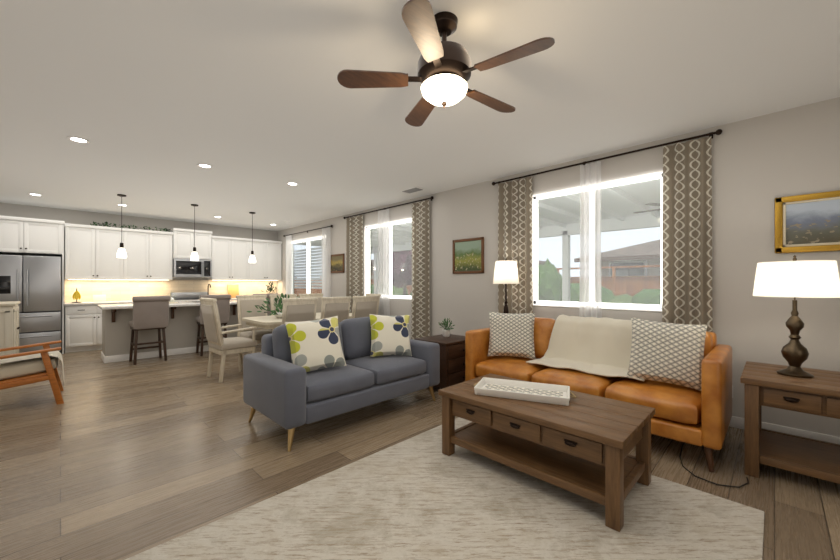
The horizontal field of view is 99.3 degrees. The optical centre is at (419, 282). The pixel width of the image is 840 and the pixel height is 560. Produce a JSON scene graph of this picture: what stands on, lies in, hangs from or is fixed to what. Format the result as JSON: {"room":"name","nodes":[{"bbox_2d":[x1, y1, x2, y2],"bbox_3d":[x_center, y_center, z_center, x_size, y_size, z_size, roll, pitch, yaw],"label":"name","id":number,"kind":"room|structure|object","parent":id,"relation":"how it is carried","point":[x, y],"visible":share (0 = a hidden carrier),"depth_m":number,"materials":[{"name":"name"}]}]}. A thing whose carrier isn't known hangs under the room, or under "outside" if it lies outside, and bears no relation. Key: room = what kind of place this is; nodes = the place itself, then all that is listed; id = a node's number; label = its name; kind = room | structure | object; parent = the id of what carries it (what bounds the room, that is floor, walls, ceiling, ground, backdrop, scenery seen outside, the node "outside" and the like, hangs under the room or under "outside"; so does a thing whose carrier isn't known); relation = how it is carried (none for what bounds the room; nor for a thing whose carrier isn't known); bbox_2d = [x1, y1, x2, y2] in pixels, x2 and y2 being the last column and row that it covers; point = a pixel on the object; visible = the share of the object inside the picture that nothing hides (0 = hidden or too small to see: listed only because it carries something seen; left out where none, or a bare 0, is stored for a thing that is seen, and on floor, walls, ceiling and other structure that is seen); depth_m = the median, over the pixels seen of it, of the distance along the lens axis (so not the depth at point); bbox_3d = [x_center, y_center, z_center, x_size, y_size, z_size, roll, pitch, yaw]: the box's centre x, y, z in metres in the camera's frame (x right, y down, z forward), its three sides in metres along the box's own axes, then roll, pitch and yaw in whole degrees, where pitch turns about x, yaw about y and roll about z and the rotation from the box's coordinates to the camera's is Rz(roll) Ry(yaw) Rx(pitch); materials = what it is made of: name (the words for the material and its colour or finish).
{"room":"living room","nodes":[
{"label":"living room","id":0,"kind":"room"},
{"bbox_2d":[0,203,276,348],"bbox_3d":[-6.838,-0.075,7.270,0.150,2.750,8.180,0,0,45],"label":"wall","id":1,"kind":"structure","parent":0,"point":[65,215],"depth_m":7.52,"materials":[{"name":"grey paint"}]},
{"bbox_2d":[0,215,27,254],"bbox_3d":[-7.268,-0.830,6.270,0.647,0.610,0.555,0,0,45],"label":"upper cabinet","id":2,"kind":"object","parent":1,"relation":"attached to","point":[13,230],"depth_m":6.13,"materials":[{"name":"white wood"}]},
{"bbox_2d":[28,219,63,254],"bbox_3d":[-6.958,-0.830,6.583,0.647,0.610,0.554,0,0,45],"label":"upper cabinet","id":3,"kind":"object","parent":1,"relation":"attached to","point":[44,237],"depth_m":6.39,"materials":[{"name":"white wood"}]},
{"bbox_2d":[64,223,99,278],"bbox_3d":[-6.692,-0.603,7.071,0.336,1.065,0.485,0,0,45],"label":"upper cabinet","id":4,"kind":"object","parent":1,"relation":"attached to","point":[99,272],"depth_m":6.95,"materials":[{"name":"white wood"}]},
{"bbox_2d":[100,227,127,278],"bbox_3d":[-6.411,-0.603,7.355,0.336,1.065,0.541,0,0,45],"label":"upper cabinet","id":5,"kind":"object","parent":1,"relation":"attached to","point":[111,267],"depth_m":7.27,"materials":[{"name":"white wood"}]},
{"bbox_2d":[90,221,173,232],"bbox_3d":[-6.100,-1.192,7.626,0.203,0.124,1.384,0,0,45],"label":"greenery","id":6,"kind":"object","parent":5,"relation":"on","point":[106,222],"depth_m":7.51,"materials":[{"name":"green plant"}]},
{"bbox_2d":[128,227,151,278],"bbox_3d":[-6.109,-0.603,7.658,0.336,1.065,0.542,0,0,45],"label":"upper cabinet","id":7,"kind":"object","parent":1,"relation":"attached to","point":[139,241],"depth_m":7.58,"materials":[{"name":"white wood"}]},
{"bbox_2d":[152,231,171,278],"bbox_3d":[-5.828,-0.603,7.941,0.336,1.065,0.484,0,0,45],"label":"upper cabinet","id":8,"kind":"object","parent":1,"relation":"attached to","point":[161,240],"depth_m":7.85,"materials":[{"name":"white wood"}]},
{"bbox_2d":[168,228,195,258],"bbox_3d":[-5.486,-0.890,8.265,0.366,0.680,0.436,0,0,45],"label":"upper cabinet","id":9,"kind":"object","parent":1,"relation":"attached to","point":[182,239],"depth_m":8.11,"materials":[{"name":"white wood"}]},
{"bbox_2d":[172,259,203,278],"bbox_3d":[-5.407,-0.340,8.288,0.444,0.420,0.576,0,0,45],"label":"microwave","id":10,"kind":"object","parent":1,"relation":"attached to","point":[186,268],"depth_m":8.15,"materials":[{"name":"silver metal"}]},
{"bbox_2d":[196,231,211,258],"bbox_3d":[-5.259,-0.890,8.493,0.366,0.680,0.436,0,0,45],"label":"upper cabinet","id":11,"kind":"object","parent":1,"relation":"attached to","point":[203,238],"depth_m":8.41,"materials":[{"name":"white wood"}]},
{"bbox_2d":[212,236,235,278],"bbox_3d":[-4.937,-0.603,8.838,0.336,1.065,0.485,0,0,45],"label":"upper cabinet","id":12,"kind":"object","parent":1,"relation":"attached to","point":[223,248],"depth_m":8.74,"materials":[{"name":"white wood"}]},
{"bbox_2d":[236,239,251,278],"bbox_3d":[-4.656,-0.603,9.121,0.336,1.065,0.541,0,0,45],"label":"upper cabinet","id":13,"kind":"object","parent":1,"relation":"attached to","point":[243,246],"depth_m":9.07,"materials":[{"name":"white wood"}]},
{"bbox_2d":[252,239,267,278],"bbox_3d":[-4.355,-0.603,9.424,0.336,1.065,0.541,0,0,45],"label":"upper cabinet","id":14,"kind":"object","parent":1,"relation":"attached to","point":[260,247],"depth_m":9.37,"materials":[{"name":"white wood"}]},
{"bbox_2d":[268,240,281,282],"bbox_3d":[-4.074,-0.603,9.708,0.336,1.065,0.484,0,0,45],"label":"upper cabinet","id":15,"kind":"object","parent":1,"relation":"attached to","point":[274,247],"depth_m":9.64,"materials":[{"name":"white wood"}]},
{"bbox_2d":[204,259,211,278],"bbox_3d":[-5.148,-0.340,8.549,0.444,0.420,0.196,0,0,45],"label":"control panel","id":16,"kind":"object","parent":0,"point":[207,262],"depth_m":8.44,"materials":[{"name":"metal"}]},
{"bbox_2d":[0,345,839,559],"bbox_3d":[-2.208,1.350,2.672,13.500,0.100,8.480,0,0,45],"label":"floor","id":17,"kind":"structure","parent":0,"point":[122,460],"depth_m":2.62,"materials":[{"name":"brown wood"}]},
{"bbox_2d":[0,301,20,355],"bbox_3d":[-6.100,0.790,4.997,0.900,1.020,0.665,0,0,45],"label":"sideboard","id":18,"kind":"object","parent":17,"relation":"on","point":[9,324],"visible":0.75,"depth_m":4.88,"materials":[{"name":"paint"}]},
{"bbox_2d":[0,255,60,352],"bbox_3d":[-7.041,0.412,6.351,0.815,1.765,0.920,0,0,45],"label":"fridge","id":19,"kind":"object","parent":17,"relation":"on","point":[32,284],"visible":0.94,"depth_m":6.20,"materials":[{"name":"silver metal"}]},
{"bbox_2d":[0,340,64,403],"bbox_3d":[-4.393,0.815,3.779,0.715,1.010,0.894,0,0,45],"label":"lounge chair","id":20,"kind":"object","parent":17,"relation":"on","point":[23,368],"visible":1,"depth_m":3.75,"materials":[{"name":"brown wood"}]},
{"bbox_2d":[65,303,99,352],"bbox_3d":[-6.588,0.860,6.970,0.625,0.880,0.487,0,0,45],"label":"base cabinet","id":21,"kind":"object","parent":17,"relation":"on","point":[82,324],"depth_m":6.75,"materials":[{"name":"white wood"}]},
{"bbox_2d":[64,299,199,306],"bbox_3d":[-5.275,0.398,8.276,0.649,0.044,4.230,0,0,45],"label":"countertop","id":22,"kind":"structure","parent":21,"relation":"on","point":[109,300],"depth_m":7.22,"materials":[{"name":"white stone"}]},
{"bbox_2d":[100,303,131,348],"bbox_3d":[-6.306,0.860,7.255,0.625,0.880,0.544,0,0,45],"label":"base cabinet","id":23,"kind":"object","parent":17,"relation":"on","point":[100,303],"depth_m":6.94,"materials":[{"name":"white wood"}]},
{"bbox_2d":[128,296,170,364],"bbox_3d":[-4.492,0.755,5.915,0.550,1.091,0.501,0,0,43],"label":"bar stool","id":24,"kind":"object","parent":17,"relation":"on","point":[150,312],"visible":1,"depth_m":5.78,"materials":[{"name":"grey fabric"}]},
{"bbox_2d":[101,304,271,362],"bbox_3d":[-4.286,0.859,6.906,0.815,0.882,2.770,0,0,45],"label":"kitchen island","id":25,"kind":"object","parent":17,"relation":"on","point":[181,329],"depth_m":6.23,"materials":[{"name":"grey paint"}]},
{"bbox_2d":[97,300,236,307],"bbox_3d":[-4.256,0.395,6.876,0.970,0.040,2.860,0,0,45],"label":"island countertop","id":26,"kind":"structure","parent":25,"relation":"on","point":[196,304],"depth_m":6.25,"materials":[{"name":"white stone"}]},
{"bbox_2d":[195,294,230,355],"bbox_3d":[-3.825,0.755,6.586,0.501,1.091,0.550,0,0,-42],"label":"bar stool","id":27,"kind":"object","parent":17,"relation":"on","point":[223,302],"visible":0.65,"depth_m":6.49,"materials":[{"name":"grey fabric"}]},
{"bbox_2d":[200,298,256,382],"bbox_3d":[-2.639,0.750,4.931,0.535,1.100,0.583,0,0,41],"label":"dining chair","id":28,"kind":"object","parent":17,"relation":"on","point":[218,343],"visible":0.98,"depth_m":4.75,"materials":[{"name":"beige wood"}]},
{"bbox_2d":[236,295,272,353],"bbox_3d":[-2.631,0.750,5.797,0.583,1.100,0.500,0,0,44],"label":"dining chair","id":29,"kind":"object","parent":17,"relation":"on","point":[245,303],"visible":0.44,"depth_m":5.84,"materials":[{"name":"beige fabric"}]},
{"bbox_2d":[253,293,277,315],"bbox_3d":[-3.210,0.755,7.205,0.550,1.091,0.501,0,0,44],"label":"bar stool","id":30,"kind":"object","parent":17,"relation":"on","point":[269,306],"visible":0.04,"depth_m":7.08,"materials":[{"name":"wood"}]},
{"bbox_2d":[269,294,296,330],"bbox_3d":[-2.250,0.750,6.180,0.500,1.100,0.583,0,0,-45],"label":"dining chair","id":31,"kind":"object","parent":17,"relation":"on","point":[272,300],"visible":0.1,"depth_m":6.22,"materials":[{"name":"beige fabric"}]},
{"bbox_2d":[242,312,351,328],"bbox_3d":[-1.823,0.917,5.757,1.020,0.764,1.720,0,0,45],"label":"dining table","id":32,"kind":"object","parent":17,"relation":"on","point":[268,322],"visible":0.12,"depth_m":5.17,"materials":[{"name":"beige wood"}]},
{"bbox_2d":[247,293,289,317],"bbox_3d":[-2.104,0.342,5.461,0.602,0.384,0.918,0,0,45],"label":"centrepiece","id":33,"kind":"object","parent":32,"relation":"on","point":[278,314],"visible":0.6,"depth_m":5.40,"materials":[{"name":"green plant"}]},
{"bbox_2d":[281,297,317,324],"bbox_3d":[-1.777,0.750,4.950,0.500,1.100,0.583,0,0,-45],"label":"dining chair","id":34,"kind":"object","parent":17,"relation":"on","point":[298,309],"visible":0.21,"depth_m":4.72,"materials":[{"name":"beige fabric"}]},
{"bbox_2d":[298,293,322,312],"bbox_3d":[-1.870,0.750,6.563,0.583,1.100,0.500,0,0,44],"label":"dining chair","id":35,"kind":"object","parent":17,"relation":"on","point":[319,296],"visible":0.17,"depth_m":6.76,"materials":[{"name":"beige wood"}]},
{"bbox_2d":[320,296,351,322],"bbox_3d":[-1.395,0.750,5.334,0.583,1.100,0.500,0,0,42],"label":"dining chair","id":36,"kind":"object","parent":17,"relation":"on","point":[339,307],"visible":0.19,"depth_m":5.13,"materials":[{"name":"beige fabric"}]},
{"bbox_2d":[243,314,439,451],"bbox_3d":[-0.713,0.805,3.625,0.920,0.987,1.760,0,0,45],"label":"loveseat","id":37,"kind":"object","parent":17,"relation":"on","point":[297,374],"visible":1,"depth_m":3.22,"materials":[{"name":"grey fabric"}]},
{"bbox_2d":[352,296,379,317],"bbox_3d":[-1.016,0.750,5.716,0.583,1.100,0.500,0,0,45],"label":"dining chair","id":38,"kind":"object","parent":17,"relation":"on","point":[364,306],"visible":0.21,"depth_m":5.48,"materials":[{"name":"beige fabric"}]},
{"bbox_2d":[366,293,380,314],"bbox_3d":[-1.086,0.750,6.519,0.583,1.100,0.500,0,0,-37],"label":"dining chair","id":39,"kind":"object","parent":17,"relation":"on","point":[367,294],"visible":0.12,"depth_m":6.54,"materials":[{"name":"beige wood"}]},
{"bbox_2d":[414,334,464,388],"bbox_3d":[0.349,1.000,4.530,0.561,0.600,0.630,0,0,45],"label":"chest","id":40,"kind":"object","parent":17,"relation":"on","point":[452,359],"visible":0.56,"depth_m":4.25,"materials":[{"name":"brown wood"}]},
{"bbox_2d":[438,318,454,336],"bbox_3d":[0.360,0.579,4.669,0.222,0.240,0.248,0,0,45],"label":"plant","id":41,"kind":"object","parent":40,"relation":"on","point":[446,331],"visible":1,"depth_m":4.64,"materials":[{"name":"green plant"}]},
{"bbox_2d":[125,417,764,559],"bbox_3d":[0.086,1.294,1.641,2.110,0.011,3.150,0,0,45],"label":"rug","id":42,"kind":"object","parent":17,"relation":"on","point":[421,496],"visible":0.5,"depth_m":1.93,"materials":[{"name":"beige carpet"}]},
{"bbox_2d":[438,373,654,531],"bbox_3d":[0.829,1.047,2.502,1.260,0.480,0.697,0,0,45],"label":"coffee table","id":43,"kind":"object","parent":42,"relation":"on","point":[582,444],"visible":0.92,"depth_m":2.24,"materials":[{"name":"brown wood"}]},
{"bbox_2d":[473,377,575,405],"bbox_3d":[0.741,0.779,2.591,0.722,0.055,0.309,0,0,23],"label":"tray","id":44,"kind":"object","parent":43,"relation":"on","point":[532,391],"visible":1,"depth_m":2.58,"materials":[{"name":"white ceramic"}]},
{"bbox_2d":[493,259,518,313],"bbox_3d":[1.101,0.490,4.572,0.330,1.620,0.330,0,0,45],"label":"floor lamp","id":45,"kind":"object","parent":17,"relation":"on","point":[505,272],"visible":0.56,"depth_m":4.45,"materials":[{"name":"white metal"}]},
{"bbox_2d":[465,312,731,471],"bbox_3d":[1.563,0.797,3.454,2.150,1.007,0.904,0,0,45],"label":"leather sofa","id":46,"kind":"object","parent":17,"relation":"on","point":[678,377],"visible":0.94,"depth_m":2.97,"materials":[{"name":"brown leather"}]},
{"bbox_2d":[525,314,650,381],"bbox_3d":[1.677,0.572,3.494,1.049,0.482,0.687,0,0,45],"label":"throw blanket","id":47,"kind":"object","parent":46,"relation":"on","point":[598,348],"depth_m":3.39,"materials":[{"name":"beige fabric"}]},
{"bbox_2d":[679,385,748,487],"bbox_3d":[2.326,1.110,2.796,0.408,0.376,1.312,0,0,45],"label":"lamp cord","id":48,"kind":"object","parent":17,"relation":"on","point":[705,479],"visible":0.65,"depth_m":2.37,"materials":[{"name":"black plastic"}]},
{"bbox_2d":[740,361,839,483],"bbox_3d":[2.696,0.970,2.410,0.760,0.660,0.717,0,0,45],"label":"end table","id":49,"kind":"object","parent":17,"relation":"on","point":[768,385],"visible":1,"depth_m":2.38,"materials":[{"name":"brown wood"}]},
{"bbox_2d":[753,255,839,377],"bbox_3d":[2.608,0.222,2.484,0.430,0.835,0.430,0,0,45],"label":"table lamp","id":50,"kind":"object","parent":49,"relation":"on","point":[794,278],"visible":1,"depth_m":2.40,"materials":[{"name":"white fabric"}]},
{"bbox_2d":[0,0,839,230],"bbox_3d":[-2.208,-1.500,2.672,13.500,0.100,8.480,0,0,45],"label":"ceiling","id":51,"kind":"structure","parent":0,"point":[256,105],"depth_m":2.73,"materials":[{"name":"white paint"}]},
{"bbox_2d":[66,136,90,143],"bbox_3d":[-3.456,-1.446,3.615,0.180,0.008,0.180,0,0,45],"label":"recessed light","id":52,"kind":"object","parent":51,"relation":"in","point":[78,140],"visible":1,"depth_m":3.62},
{"bbox_2d":[117,194,126,257],"bbox_3d":[-4.907,-0.932,5.873,0.132,1.035,0.132,0,0,45],"label":"pendant light","id":53,"kind":"object","parent":51,"relation":"hanging from","point":[121,252],"visible":1,"depth_m":5.85,"materials":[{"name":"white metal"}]},
{"bbox_2d":[190,204,198,260],"bbox_3d":[-4.174,-0.932,6.611,0.132,1.035,0.132,0,0,45],"label":"pendant light","id":54,"kind":"object","parent":51,"relation":"hanging from","point":[194,256],"visible":1,"depth_m":6.59,"materials":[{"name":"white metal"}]},
{"bbox_2d":[197,164,212,168],"bbox_3d":[-2.660,-1.446,4.417,0.180,0.008,0.180,0,0,45],"label":"recessed light","id":55,"kind":"object","parent":51,"relation":"in","point":[206,166],"visible":0.98,"depth_m":4.43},
{"bbox_2d":[249,212,255,262],"bbox_3d":[-3.448,-0.932,7.342,0.132,1.035,0.132,0,0,45],"label":"pendant light","id":56,"kind":"object","parent":51,"relation":"hanging from","point":[252,259],"visible":1,"depth_m":7.32,"materials":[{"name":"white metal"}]},
{"bbox_2d":[286,182,298,185],"bbox_3d":[-1.864,-1.446,5.219,0.180,0.008,0.180,0,0,45],"label":"recessed light","id":57,"kind":"object","parent":51,"relation":"in","point":[292,184],"visible":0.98,"depth_m":5.23,"materials":[{"name":"white"}]},
{"bbox_2d":[401,187,424,192],"bbox_3d":[-0.118,-1.442,5.558,0.360,0.017,0.200,0,0,45],"label":"ceiling vent","id":58,"kind":"object","parent":51,"relation":"in","point":[412,189],"visible":0.98,"depth_m":5.53,"materials":[{"name":"white metal"}]},
{"bbox_2d":[337,0,554,126],"bbox_3d":[0.170,-1.208,1.986,1.117,0.485,1.109,0,0,45],"label":"ceiling fan","id":59,"kind":"object","parent":51,"relation":"hanging from","point":[445,68],"visible":1,"depth_m":1.89,"materials":[{"name":"brown wood"}]},
{"bbox_2d":[277,97,839,436],"bbox_3d":[0.621,-0.075,5.521,13.500,2.750,0.150,0,0,45],"label":"wall","id":60,"kind":"structure","parent":0,"point":[760,164],"depth_m":3.22,"materials":[{"name":"grey paint"}]},
{"bbox_2d":[292,236,321,295],"bbox_3d":[-2.771,0.100,8.896,1.970,2.400,0.100,0,0,45],"label":"window","id":61,"kind":"structure","parent":60,"relation":"in","point":[309,260],"depth_m":8.86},
{"bbox_2d":[283,225,332,236],"bbox_3d":[-2.785,-1.259,8.740,2.422,0.060,0.081,0,0,45],"label":"curtain rod","id":62,"kind":"object","parent":60,"relation":"attached to","point":[331,225],"depth_m":8.64,"materials":[{"name":"brown metal"}]},
{"bbox_2d":[286,235,291,293],"bbox_3d":[-3.445,0.013,9.375,0.300,2.515,0.057,0,0,45],"label":"door curtain","id":63,"kind":"object","parent":62,"relation":"hanging from","point":[289,264],"visible":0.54,"depth_m":9.35,"materials":[{"name":"white fabric"}]},
{"bbox_2d":[322,227,330,296],"bbox_3d":[-2.118,0.013,8.057,0.360,2.515,0.057,0,0,45],"label":"door curtain","id":64,"kind":"object","parent":62,"relation":"hanging from","point":[326,263],"visible":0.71,"depth_m":8.02,"materials":[{"name":"white fabric"}]},
{"bbox_2d":[331,253,343,272],"bbox_3d":[-1.820,-0.425,7.818,0.560,0.410,0.030,0,0,45],"label":"framed picture","id":65,"kind":"object","parent":60,"relation":"attached to","point":[337,263],"visible":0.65,"depth_m":7.80,"materials":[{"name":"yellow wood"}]},
{"bbox_2d":[343,196,433,218],"bbox_3d":[-0.688,-1.375,6.658,2.572,0.060,0.081,0,0,45],"label":"curtain rod","id":66,"kind":"object","parent":60,"relation":"attached to","point":[431,197],"depth_m":6.44,"materials":[{"name":"brown metal"}]},
{"bbox_2d":[346,215,362,312],"bbox_3d":[-1.337,-0.043,7.282,0.600,2.625,0.062,0,0,45],"label":"curtain","id":67,"kind":"object","parent":66,"relation":"hanging from","point":[354,255],"visible":0.5,"depth_m":7.28,"materials":[{"name":"grey fabric"}]},
{"bbox_2d":[378,209,389,315],"bbox_3d":[-0.677,-0.052,6.627,0.340,2.605,0.057,0,0,45],"label":"sheer curtain","id":68,"kind":"object","parent":66,"relation":"hanging from","point":[383,259],"visible":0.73,"depth_m":6.59,"materials":[{"name":"white fabric"}]},
{"bbox_2d":[411,200,429,338],"bbox_3d":[0.007,-0.043,5.947,0.430,2.625,0.062,0,0,45],"label":"curtain","id":69,"kind":"object","parent":66,"relation":"hanging from","point":[420,320],"visible":0.83,"depth_m":5.97,"materials":[{"name":"grey fabric"}]},
{"bbox_2d":[367,219,411,299],"bbox_3d":[-0.560,-0.413,6.653,1.450,1.414,0.108,0,0,45],"label":"window","id":70,"kind":"structure","parent":60,"relation":"in","point":[401,297],"depth_m":6.65,"materials":[{"name":"clear glass"}]},
{"bbox_2d":[452,237,483,273],"bbox_3d":[0.710,-0.400,5.306,0.570,0.520,0.030,0,0,45],"label":"framed picture","id":71,"kind":"object","parent":60,"relation":"attached to","point":[468,256],"visible":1,"depth_m":5.29,"materials":[{"name":"paper"}]},
{"bbox_2d":[293,179,660,300],"bbox_3d":[-0.467,-0.075,6.228,14.440,2.750,8.420,0,0,45],"label":"patio cover","id":72,"kind":"object","parent":60,"relation":"attached to","point":[606,202],"depth_m":7.30,"materials":[{"name":"white metal"}]},
{"bbox_2d":[533,173,662,311],"bbox_3d":[1.984,-0.413,4.127,1.460,1.414,0.108,0,0,45],"label":"window","id":73,"kind":"structure","parent":60,"relation":"in","point":[608,306],"depth_m":4.07,"materials":[{"name":"clear glass"}]},
{"bbox_2d":[492,129,721,185],"bbox_3d":[1.880,-1.375,4.108,2.452,0.060,0.081,0,0,45],"label":"curtain rod","id":74,"kind":"object","parent":60,"relation":"attached to","point":[718,132],"depth_m":3.82,"materials":[{"name":"brown metal"}]},
{"bbox_2d":[498,177,532,313],"bbox_3d":[1.249,-0.043,4.714,0.530,2.625,0.062,0,0,45],"label":"curtain","id":75,"kind":"object","parent":74,"relation":"hanging from","point":[515,227],"visible":0.58,"depth_m":4.70,"materials":[{"name":"grey fabric"}]},
{"bbox_2d":[579,161,601,317],"bbox_3d":[1.927,-0.477,4.041,0.240,1.755,0.052,0,0,45],"label":"sheer curtain","id":76,"kind":"object","parent":74,"relation":"hanging from","point":[590,301],"visible":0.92,"depth_m":4.05,"materials":[{"name":"white fabric"}]},
{"bbox_2d":[662,136,712,331],"bbox_3d":[2.551,-0.043,3.421,0.400,2.625,0.062,0,0,45],"label":"curtain","id":77,"kind":"object","parent":74,"relation":"hanging from","point":[687,242],"visible":0.6,"depth_m":3.41,"materials":[{"name":"grey fabric"}]},
{"bbox_2d":[729,416,839,443],"bbox_3d":[1.510,1.250,4.522,10.230,0.100,0.014,0,0,45],"label":"baseboard","id":78,"kind":"structure","parent":60,"relation":"attached to","point":[736,422],"depth_m":2.95,"materials":[{"name":"white wood"}]},
{"bbox_2d":[775,190,839,252],"bbox_3d":[3.282,-0.485,2.752,0.780,0.470,0.030,0,0,45],"label":"framed picture","id":79,"kind":"object","parent":60,"relation":"attached to","point":[807,222],"visible":0.94,"depth_m":2.89},
{"label":"outside","id":80,"kind":"structure","parent":0,"visible":0},
{"bbox_3d":[13.867,1.400,21.060,60.000,0.160,40.570,0,0,45],"label":"ground","id":81,"kind":"structure","parent":80,"visible":0},
{"bbox_2d":[393,250,411,295],"bbox_3d":[-0.671,-0.649,16.162,2.589,3.898,2.594,0,0,45],"label":"tree","id":82,"kind":"object","parent":81,"relation":"on","point":[404,282],"depth_m":15.19,"materials":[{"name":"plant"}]},
{"bbox_2d":[294,265,660,296],"bbox_3d":[7.669,0.300,15.564,61.050,2.000,0.155,0,0,45],"label":"fence","id":83,"kind":"object","parent":81,"relation":"on","point":[631,287],"depth_m":14.88,"materials":[{"name":"brown wood"}]},
{"bbox_2d":[371,239,660,278],"bbox_3d":[10.016,-0.925,24.278,39.000,4.450,14.430,0,0,45],"label":"house","id":84,"kind":"structure","parent":81,"relation":"on","point":[632,256],"depth_m":15.70,"materials":[{"name":"beige paint"}]},
{"bbox_2d":[371,283,660,304],"bbox_3d":[6.995,0.674,13.838,35.877,2.006,2.250,0,0,45],"label":"shrubs","id":85,"kind":"object","parent":81,"relation":"on","point":[651,294],"depth_m":13.17,"materials":[{"name":"green plant"}]},
{"bbox_2d":[539,258,561,300],"bbox_3d":[3.539,0.291,10.194,1.086,2.018,0.927,0,0,45],"label":"tree","id":86,"kind":"object","parent":81,"relation":"on","point":[552,286],"depth_m":9.82,"materials":[{"name":"green plant"}]}
]}

